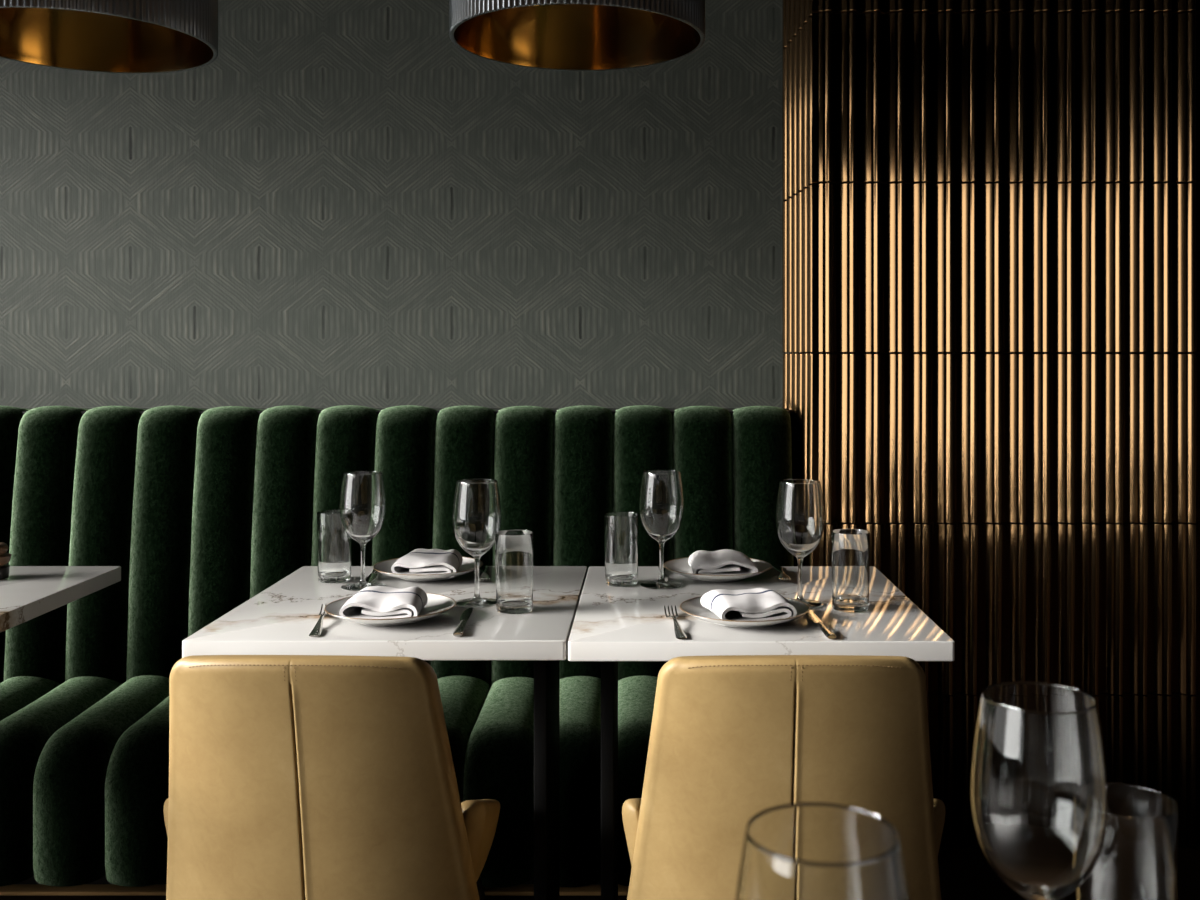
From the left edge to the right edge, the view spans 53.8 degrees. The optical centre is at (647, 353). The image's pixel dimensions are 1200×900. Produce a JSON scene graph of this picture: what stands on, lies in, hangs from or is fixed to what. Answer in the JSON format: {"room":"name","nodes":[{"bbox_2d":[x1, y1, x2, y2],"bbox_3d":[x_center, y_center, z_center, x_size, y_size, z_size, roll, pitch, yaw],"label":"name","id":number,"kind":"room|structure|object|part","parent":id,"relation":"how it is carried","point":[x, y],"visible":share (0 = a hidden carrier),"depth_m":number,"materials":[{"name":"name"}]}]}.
{"room":"restaurant","nodes":[
{"label":"restaurant","id":0,"kind":"room"},
{"bbox_2d":[0,0,782,407],"bbox_3d":[-2.050,-0.548,3.375,5.700,3.550,0.150,0,0,0],"label":"wall","id":1,"kind":"structure","parent":0,"point":[350,203],"depth_m":3.30,"materials":[{"name":"paper"}]},
{"bbox_2d":[0,845,1199,899],"bbox_3d":[-1.000,1.277,-0.650,7.800,0.100,8.300,0,0,0],"label":"floor","id":2,"kind":"structure","parent":0,"point":[964,873],"depth_m":2.73,"materials":[{"name":"brown wood"}]},
{"bbox_2d":[0,566,120,632],"bbox_3d":[-1.521,0.855,2.183,0.650,0.745,1.000,0,0,0],"label":"dining table","id":3,"kind":"object","parent":2,"relation":"on","point":[28,593],"visible":1,"depth_m":2.47,"materials":[{"name":"white stone"}]},
{"bbox_2d":[0,542,11,579],"bbox_3d":[-1.409,0.443,2.530,0.078,0.077,0.078,0,0,0],"label":"jar","id":4,"kind":"object","parent":3,"relation":"on","point":[5,557],"visible":1,"depth_m":2.52,"materials":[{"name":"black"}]},
{"bbox_3d":[-1.409,0.418,2.530,0.065,0.028,0.065,0,0,0],"label":"lid","id":5,"kind":"part","parent":4,"relation":"part of","materials":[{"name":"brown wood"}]},
{"bbox_3d":[-1.409,0.444,2.530,0.078,0.025,0.078,0,0,0],"label":"dish","id":6,"kind":"part","parent":4,"relation":"part of","materials":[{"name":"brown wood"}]},
{"bbox_2d":[163,655,499,899],"bbox_3d":[-0.510,0.836,1.978,0.512,0.788,0.552,0,0,2],"label":"dining chair","id":7,"kind":"object","parent":2,"relation":"on","point":[292,777],"visible":1,"depth_m":1.75,"materials":[{"name":"beige leather"}]},
{"bbox_3d":[-0.726,0.792,2.015,0.078,0.179,0.335,0,0,2],"label":"arm","id":8,"kind":"part","parent":7,"relation":"part of","materials":[{"name":"beige leather"}]},
{"bbox_3d":[-0.293,0.792,2.004,0.078,0.179,0.335,0,0,1],"label":"arm","id":9,"kind":"part","parent":7,"relation":"part of","materials":[{"name":"beige leather"}]},
{"bbox_3d":[-0.302,1.063,2.193,0.031,0.333,0.131,0,0,42],"label":"leg","id":10,"kind":"part","parent":7,"relation":"part of","materials":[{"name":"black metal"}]},
{"bbox_2d":[182,566,586,899],"bbox_3d":[-0.461,0.855,2.333,0.647,0.745,0.700,0,0,0],"label":"dining table","id":11,"kind":"object","parent":2,"relation":"on","point":[280,619],"visible":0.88,"depth_m":2.16,"materials":[{"name":"white stone"}]},
{"bbox_2d":[309,604,329,636],"bbox_3d":[-0.584,0.474,2.108,0.024,0.014,0.205,0,0,-9],"label":"fork","id":12,"kind":"object","parent":11,"relation":"on","point":[317,629],"visible":0.72,"depth_m":2.06,"materials":[{"name":"silver metal"}]},
{"bbox_3d":[-0.580,0.475,2.084,0.024,0.012,0.158,0,0,-9],"label":"handle","id":13,"kind":"part","parent":12,"relation":"part of","materials":[{"name":"silver metal"}]},
{"bbox_2d":[317,509,351,582],"bbox_3d":[-0.667,0.409,2.511,0.072,0.146,0.072,0,0,0],"label":"tumbler","id":14,"kind":"object","parent":11,"relation":"on","point":[334,545],"visible":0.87,"depth_m":2.48,"materials":[{"name":"clear glass"}]},
{"bbox_2d":[340,471,385,590],"bbox_3d":[-0.590,0.363,2.441,0.094,0.237,0.094,0,0,0],"label":"wine glass","id":15,"kind":"object","parent":11,"relation":"on","point":[362,497],"visible":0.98,"depth_m":2.41,"materials":[{"name":"clear glass"}]},
{"bbox_2d":[366,569,377,582],"bbox_3d":[-0.595,0.477,2.566,0.018,0.008,0.215,0,0,-7],"label":"table knife","id":16,"kind":"object","parent":11,"relation":"on","point":[373,575],"visible":0.48,"depth_m":2.53,"materials":[{"name":"silver metal"}]},
{"bbox_2d":[324,593,455,625],"bbox_3d":[-0.469,0.470,2.155,0.236,0.024,0.236,0,0,0],"label":"dinner plate","id":17,"kind":"object","parent":11,"relation":"on","point":[437,604],"visible":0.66,"depth_m":2.14,"materials":[{"name":"white ceramic"}]},
{"bbox_2d":[339,586,427,622],"bbox_3d":[-0.473,0.451,2.142,0.139,0.045,0.127,0,0,2],"label":"napkin","id":18,"kind":"object","parent":17,"relation":"on","point":[372,602],"visible":0.99,"depth_m":2.10,"materials":[{"name":"white fabric"}]},
{"bbox_2d":[373,557,482,580],"bbox_3d":[-0.477,0.470,2.565,0.236,0.024,0.236,0,0,0],"label":"dinner plate","id":19,"kind":"object","parent":11,"relation":"on","point":[468,565],"visible":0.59,"depth_m":2.51,"materials":[{"name":"white ceramic"}]},
{"bbox_2d":[391,549,462,577],"bbox_3d":[-0.469,0.450,2.551,0.139,0.046,0.133,0,0,4],"label":"napkin","id":20,"kind":"object","parent":19,"relation":"on","point":[418,561],"visible":0.98,"depth_m":2.50,"materials":[{"name":"white fabric"}]},
{"bbox_2d":[453,607,472,636],"bbox_3d":[-0.330,0.477,2.113,0.018,0.008,0.215,0,0,-3],"label":"table knife","id":21,"kind":"object","parent":11,"relation":"on","point":[466,614],"visible":1,"depth_m":2.08,"materials":[{"name":"silver metal"}]},
{"bbox_3d":[-0.326,0.477,2.056,0.018,0.008,0.100,0,0,-3],"label":"handle","id":22,"kind":"part","parent":21,"relation":"part of","materials":[{"name":"silver metal"}]},
{"bbox_3d":[-0.333,0.477,2.163,0.018,0.002,0.116,0,0,-3],"label":"blade","id":23,"kind":"part","parent":21,"relation":"part of","materials":[{"name":"silver metal"}]},
{"bbox_2d":[452,479,500,607],"bbox_3d":[-0.330,0.363,2.280,0.094,0.237,0.094,0,0,0],"label":"wine glass","id":24,"kind":"object","parent":11,"relation":"on","point":[476,518],"visible":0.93,"depth_m":2.25,"materials":[{"name":"clear glass"}]},
{"bbox_2d":[479,566,489,580],"bbox_3d":[-0.356,0.474,2.563,0.024,0.014,0.205,0,0,-9],"label":"fork","id":25,"kind":"object","parent":11,"relation":"on","point":[484,575],"visible":0.95,"depth_m":2.52,"materials":[{"name":"silver metal"}]},
{"bbox_2d":[495,530,533,613],"bbox_3d":[-0.251,0.409,2.217,0.072,0.146,0.072,0,0,0],"label":"tumbler","id":26,"kind":"object","parent":11,"relation":"on","point":[514,549],"visible":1,"depth_m":2.19,"materials":[{"name":"clear glass"}]},
{"bbox_3d":[-0.198,0.872,2.321,0.024,0.711,0.315,0,0,0],"label":"leg panel","id":27,"kind":"part","parent":11,"relation":"part of","materials":[{"name":"black laminate"}]},
{"bbox_2d":[0,405,792,895],"bbox_3d":[-1.949,0.681,2.903,4.645,1.092,0.790,0,0,0],"label":"banquette","id":28,"kind":"object","parent":2,"relation":"on","point":[201,511],"visible":0.49,"depth_m":2.99,"materials":[{"name":"green fabric"}]},
{"bbox_3d":[-1.949,0.970,2.854,4.645,0.334,0.692,0,0,0],"label":"seat","id":29,"kind":"part","parent":28,"relation":"part of","materials":[{"name":"green fabric"}]},
{"bbox_3d":[-1.949,0.501,3.077,4.645,0.732,0.247,0,0,0],"label":"backrest","id":30,"kind":"part","parent":28,"relation":"part of","materials":[{"name":"green fabric"}]},
{"bbox_3d":[-1.949,0.179,3.199,4.645,0.056,0.198,0,0,0],"label":"rail","id":31,"kind":"part","parent":28,"relation":"part of","materials":[{"name":"green fabric"}]},
{"bbox_2d":[568,566,954,899],"bbox_3d":[0.191,0.855,2.331,0.650,0.744,0.704,0,0,0],"label":"dining table","id":32,"kind":"object","parent":2,"relation":"on","point":[612,624],"visible":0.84,"depth_m":2.16,"materials":[{"name":"white stone"}]},
{"bbox_3d":[-0.075,0.872,2.318,0.024,0.711,0.315,0,0,0],"label":"leg panel","id":33,"kind":"part","parent":32,"relation":"part of","materials":[{"name":"black laminate"}]},
{"bbox_2d":[604,512,638,586],"bbox_3d":[-0.056,0.409,2.473,0.072,0.146,0.072,0,0,0],"label":"tumbler","id":34,"kind":"object","parent":32,"relation":"on","point":[621,529],"visible":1,"depth_m":2.44,"materials":[{"name":"clear glass"}]},
{"bbox_2d":[639,470,683,588],"bbox_3d":[0.028,0.363,2.457,0.094,0.237,0.094,0,0,0],"label":"wine glass","id":35,"kind":"object","parent":32,"relation":"on","point":[661,500],"visible":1,"depth_m":2.42,"materials":[{"name":"clear glass"}]},
{"bbox_2d":[658,563,667,580],"bbox_3d":[0.032,0.477,2.565,0.019,0.008,0.214,0,0,0],"label":"table knife","id":36,"kind":"object","parent":32,"relation":"on","point":[665,574],"visible":0.33,"depth_m":2.55,"materials":[{"name":"silver metal"}]},
{"bbox_2d":[664,605,686,638],"bbox_3d":[0.049,0.474,2.091,0.024,0.014,0.205,0,0,-5],"label":"fork","id":37,"kind":"object","parent":32,"relation":"on","point":[679,633],"visible":1,"depth_m":2.06,"materials":[{"name":"silver metal"}]},
{"bbox_3d":[0.051,0.475,2.067,0.024,0.012,0.158,0,0,-5],"label":"handle","id":38,"kind":"part","parent":37,"relation":"part of","materials":[{"name":"silver metal"}]},
{"bbox_2d":[663,557,771,581],"bbox_3d":[0.151,0.470,2.560,0.236,0.024,0.236,0,0,0],"label":"dinner plate","id":39,"kind":"object","parent":32,"relation":"on","point":[680,566],"visible":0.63,"depth_m":2.52,"materials":[{"name":"white ceramic"}]},
{"bbox_2d":[688,549,757,578],"bbox_3d":[0.155,0.450,2.547,0.139,0.047,0.131,0,0,-8],"label":"napkin","id":40,"kind":"object","parent":39,"relation":"on","point":[725,561],"visible":0.98,"depth_m":2.50,"materials":[{"name":"white fabric"}]},
{"bbox_2d":[680,596,809,627],"bbox_3d":[0.175,0.470,2.140,0.236,0.024,0.236,0,0,0],"label":"dinner plate","id":41,"kind":"object","parent":32,"relation":"on","point":[693,607],"visible":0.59,"depth_m":2.11,"materials":[{"name":"white ceramic"}]},
{"bbox_2d":[700,588,796,620],"bbox_3d":[0.177,0.451,2.131,0.143,0.044,0.132,0,0,-17],"label":"napkin","id":42,"kind":"object","parent":41,"relation":"on","point":[755,604],"visible":0.99,"depth_m":2.09,"materials":[{"name":"white fabric"}]},
{"bbox_2d":[773,565,790,580],"bbox_3d":[0.290,0.474,2.565,0.024,0.014,0.205,0,0,1],"label":"fork","id":43,"kind":"object","parent":32,"relation":"on","point":[782,576],"visible":1,"depth_m":2.52,"materials":[{"name":"silver metal"}]},
{"bbox_2d":[776,479,824,608],"bbox_3d":[0.292,0.363,2.271,0.094,0.237,0.094,0,0,0],"label":"wine glass","id":44,"kind":"object","parent":32,"relation":"on","point":[800,519],"visible":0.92,"depth_m":2.24,"materials":[{"name":"clear glass"}]},
{"bbox_2d":[806,610,836,638],"bbox_3d":[0.302,0.477,2.096,0.018,0.008,0.215,0,0,-4],"label":"table knife","id":45,"kind":"object","parent":32,"relation":"on","point":[811,615],"visible":0.93,"depth_m":2.06,"materials":[{"name":"silver metal"}]},
{"bbox_3d":[0.299,0.477,2.145,0.018,0.002,0.116,0,0,-4],"label":"blade","id":46,"kind":"part","parent":45,"relation":"part of","materials":[{"name":"silver metal"}]},
{"bbox_3d":[0.307,0.477,2.039,0.018,0.008,0.100,0,0,-4],"label":"handle","id":47,"kind":"part","parent":45,"relation":"part of","materials":[{"name":"silver metal"}]},
{"bbox_2d":[831,529,869,611],"bbox_3d":[0.383,0.409,2.230,0.072,0.146,0.072,0,0,0],"label":"tumbler","id":48,"kind":"object","parent":32,"relation":"on","point":[850,548],"visible":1,"depth_m":2.20,"materials":[{"name":"clear glass"}]},
{"bbox_2d":[622,655,944,899],"bbox_3d":[0.215,0.836,1.977,0.512,0.788,0.552,0,0,0],"label":"dining chair","id":49,"kind":"object","parent":2,"relation":"on","point":[734,738],"visible":0.85,"depth_m":1.75,"materials":[{"name":"beige leather"}]},
{"bbox_3d":[-0.002,0.792,2.010,0.078,0.179,0.335,0,0,0],"label":"arm","id":50,"kind":"part","parent":49,"relation":"part of","materials":[{"name":"beige leather"}]},
{"bbox_3d":[0.431,0.792,2.010,0.078,0.179,0.335,0,0,0],"label":"arm","id":51,"kind":"part","parent":49,"relation":"part of","materials":[{"name":"beige leather"}]},
{"bbox_3d":[0.235,0.855,0.610,0.770,0.745,0.660,0,0,0],"label":"dining table","id":52,"kind":"object","parent":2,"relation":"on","visible":0},
{"bbox_2d":[736,802,908,899],"bbox_3d":[0.089,0.363,0.606,0.094,0.237,0.094,0,0,0],"label":"wine glass","id":53,"kind":"object","parent":52,"relation":"on","point":[806,850],"visible":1,"depth_m":0.60,"materials":[{"name":"clear glass"}]},
{"bbox_2d":[971,681,1108,899],"bbox_3d":[0.280,0.363,0.845,0.094,0.237,0.094,0,0,0],"label":"wine glass","id":54,"kind":"object","parent":52,"relation":"on","point":[1040,802],"visible":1,"depth_m":0.81,"materials":[{"name":"clear glass"}]},
{"bbox_2d":[1076,783,1178,899],"bbox_3d":[0.360,0.409,0.888,0.072,0.146,0.072,0,0,0],"label":"tumbler","id":55,"kind":"object","parent":52,"relation":"on","point":[1138,859],"visible":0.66,"depth_m":0.86,"materials":[{"name":"clear glass"}]},
{"bbox_2d":[783,0,1199,848],"bbox_3d":[1.562,-0.548,3.110,2.380,3.548,0.392,0,0,0],"label":"wall","id":56,"kind":"structure","parent":0,"point":[974,353],"depth_m":2.93,"materials":[{"name":"brown metal"}]},
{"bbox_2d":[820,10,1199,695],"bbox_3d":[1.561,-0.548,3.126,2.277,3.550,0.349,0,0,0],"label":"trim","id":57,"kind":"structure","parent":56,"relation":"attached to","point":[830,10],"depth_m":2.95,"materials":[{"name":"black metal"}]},
{"bbox_3d":[-1.000,-2.373,-0.650,7.800,0.100,8.300,0,0,0],"label":"ceiling","id":58,"kind":"structure","parent":0,"visible":0},
{"bbox_2d":[0,0,217,73],"bbox_3d":[-1.116,-1.464,2.330,0.502,1.704,0.502,0,0,0],"label":"pendant lamp","id":59,"kind":"object","parent":58,"relation":"hanging from","point":[104,36],"visible":1,"depth_m":2.52,"materials":[{"name":"gold metal"}]},
{"bbox_2d":[449,0,704,70],"bbox_3d":[-0.138,-1.470,2.330,0.502,1.704,0.502,0,0,0],"label":"pendant lamp","id":60,"kind":"object","parent":58,"relation":"hanging from","point":[567,35],"visible":1,"depth_m":2.53,"materials":[{"name":"gold metal"}]}
]}

